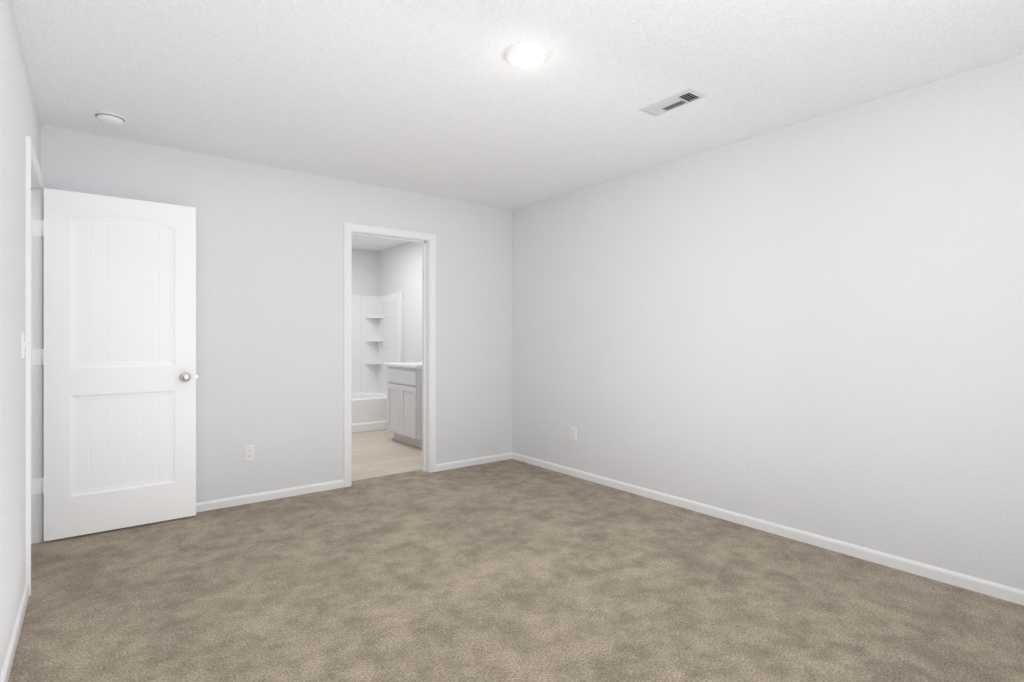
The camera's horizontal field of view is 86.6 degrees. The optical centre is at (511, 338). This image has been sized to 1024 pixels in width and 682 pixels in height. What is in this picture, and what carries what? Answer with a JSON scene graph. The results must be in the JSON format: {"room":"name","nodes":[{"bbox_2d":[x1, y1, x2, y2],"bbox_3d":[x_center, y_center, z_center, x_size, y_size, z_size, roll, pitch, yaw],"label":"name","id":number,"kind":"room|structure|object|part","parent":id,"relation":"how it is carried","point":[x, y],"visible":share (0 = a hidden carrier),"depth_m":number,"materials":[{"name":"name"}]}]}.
{"room":"empty bedroom","nodes":[
{"label":"empty bedroom","id":0,"kind":"room"},
{"bbox_2d":[0,0,40,674],"bbox_3d":[-1.505,-0.042,1.456,0.120,2.440,5.370,0,0,-38],"label":"wall","id":1,"kind":"structure","parent":0,"point":[19,119],"depth_m":2.07,"materials":[{"name":"paint"}]},
{"bbox_2d":[0,583,28,681],"bbox_3d":[-1.052,1.147,0.976,0.012,0.062,3.817,0,0,-38],"label":"baseboard","id":2,"kind":"structure","parent":1,"relation":"attached to","point":[5,673],"depth_m":2.06,"materials":[{"name":"white paint"}]},
{"bbox_2d":[22,332,28,357],"bbox_3d":[-2.123,0.028,2.375,0.022,0.114,0.070,0,0,-38],"label":"light switch","id":3,"kind":"object","parent":1,"relation":"attached to","point":[24,344],"visible":1,"depth_m":2.35,"materials":[{"name":"white plastic"}]},
{"bbox_2d":[26,136,44,595],"bbox_3d":[-2.536,0.148,2.809,0.138,2.059,0.806,0,0,-38],"label":"door jamb","id":4,"kind":"structure","parent":1,"relation":"in","point":[35,369],"depth_m":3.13,"materials":[{"name":"white paint"}]},
{"bbox_3d":[-2.733,0.106,3.134,0.052,1.584,0.013,0,0,-38],"label":"door hinges","id":5,"kind":"part","parent":4,"relation":"part of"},
{"bbox_2d":[43,188,197,540],"bbox_3d":[-2.393,0.149,3.369,0.774,2.030,0.167,0,0,-38],"label":"door","id":6,"kind":"structure","parent":4,"relation":"attached to","point":[119,360],"depth_m":3.33,"materials":[{"name":"white paint"}]},
{"bbox_2d":[41,125,511,502],"bbox_3d":[-1.474,-0.042,4.290,3.630,2.440,0.120,0,0,-38],"label":"wall","id":7,"kind":"structure","parent":0,"point":[270,311],"depth_m":4.07,"materials":[{"name":"paint"}]},
{"bbox_2d":[244,445,254,461],"bbox_3d":[-1.881,0.823,3.894,0.070,0.114,0.009,0,0,-38],"label":"outlet","id":8,"kind":"object","parent":7,"relation":"attached to","point":[249,453],"visible":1,"depth_m":3.89,"materials":[{"name":"white plastic"}]},
{"bbox_2d":[196,479,343,511],"bbox_3d":[-2.055,1.147,3.758,1.820,0.062,0.012,0,0,-38],"label":"baseboard","id":9,"kind":"structure","parent":7,"relation":"attached to","point":[275,494],"depth_m":3.96,"materials":[{"name":"white paint"}]},
{"bbox_2d":[344,222,435,486],"bbox_3d":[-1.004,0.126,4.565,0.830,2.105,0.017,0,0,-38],"label":"door frame","id":10,"kind":"structure","parent":7,"relation":"attached to","point":[350,227],"depth_m":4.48,"materials":[{"name":"white paint"}]},
{"bbox_2d":[436,452,511,471],"bbox_3d":[-0.348,1.147,5.074,0.830,0.062,0.012,0,0,-38],"label":"baseboard","id":11,"kind":"structure","parent":7,"relation":"attached to","point":[505,456],"depth_m":5.06,"materials":[{"name":"white paint"}]},
{"bbox_2d":[352,249,377,295],"bbox_3d":[-2.698,-0.042,7.336,2.090,2.440,0.120,0,0,-38],"label":"wall","id":12,"kind":"structure","parent":0,"point":[364,272],"depth_m":7.72,"materials":[{"name":"paint"}]},
{"bbox_2d":[11,0,1023,250],"bbox_3d":[-1.433,-1.322,3.254,5.070,0.120,8.130,0,0,-38],"label":"ceiling","id":13,"kind":"structure","parent":0,"point":[441,98],"depth_m":2.60,"materials":[{"name":"paint"}]},
{"bbox_2d":[95,111,124,125],"bbox_3d":[-2.282,-1.242,3.086,0.140,0.040,0.140,0,0,-38],"label":"smoke detector","id":14,"kind":"object","parent":13,"relation":"attached to","point":[109,118],"visible":1,"depth_m":3.05,"materials":[{"name":"white plastic"}]},
{"bbox_2d":[504,42,547,68],"bbox_3d":[0.063,-1.246,2.410,0.196,0.031,0.196,0,0,-38],"label":"recessed light","id":15,"kind":"object","parent":13,"relation":"in","point":[525,55],"visible":0.98,"depth_m":2.37,"materials":[{"name":"white plastic"}]},
{"bbox_2d":[639,88,706,116],"bbox_3d":[0.856,-1.256,2.910,0.145,0.011,0.325,0,0,-38],"label":"ceiling vent","id":16,"kind":"object","parent":13,"relation":"in","point":[680,99],"visible":1,"depth_m":2.89,"materials":[{"name":"white metal"}]},
{"bbox_2d":[378,54,1023,589],"bbox_3d":[0.527,-0.042,4.765,0.120,2.440,8.130,0,0,-38],"label":"wall","id":17,"kind":"structure","parent":0,"point":[814,326],"depth_m":3.12,"materials":[{"name":"paint"}]},
{"bbox_2d":[571,427,576,440],"bbox_3d":[0.526,0.818,4.662,0.009,0.114,0.070,0,0,-38],"label":"outlet","id":18,"kind":"object","parent":17,"relation":"attached to","point":[573,434],"visible":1,"depth_m":4.65,"materials":[{"name":"white plastic"}]},
{"bbox_2d":[512,452,1023,604],"bbox_3d":[1.440,1.147,3.474,0.012,0.062,4.730,0,0,-38],"label":"baseboard","id":19,"kind":"structure","parent":17,"relation":"attached to","point":[999,591],"depth_m":3.10,"materials":[{"name":"white paint"}]},
{"bbox_3d":[-1.433,1.243,3.254,5.070,0.070,8.130,0,0,-38],"label":"floor","id":20,"kind":"structure","parent":0,"visible":0},
{"bbox_2d":[352,429,421,480],"bbox_3d":[-1.734,1.195,6.084,1.850,0.026,3.040,0,0,-38],"label":"floor","id":21,"kind":"structure","parent":20,"relation":"on","point":[378,453],"depth_m":5.50,"materials":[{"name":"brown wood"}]},
{"bbox_2d":[352,293,402,432],"bbox_3d":[-2.290,0.283,7.072,1.515,1.790,0.785,0,0,-38],"label":"tub","id":22,"kind":"object","parent":21,"relation":"on","point":[377,332],"visible":0.19,"depth_m":7.62,"materials":[{"name":"white plastic"}]},
{"bbox_2d":[384,361,421,447],"bbox_3d":[-1.029,0.678,6.217,0.564,1.000,0.794,0,0,-38],"label":"bathroom vanity","id":23,"kind":"object","parent":21,"relation":"on","point":[404,402],"visible":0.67,"depth_m":5.99,"materials":[{"name":"white paint"}]},
{"bbox_2d":[8,459,1023,681],"bbox_3d":[-0.034,1.193,2.423,3.630,0.030,4.865,0,0,-38],"label":"carpet floor","id":24,"kind":"structure","parent":20,"relation":"on","point":[510,570],"depth_m":2.46,"materials":[{"name":"beige carpet"}]}
]}

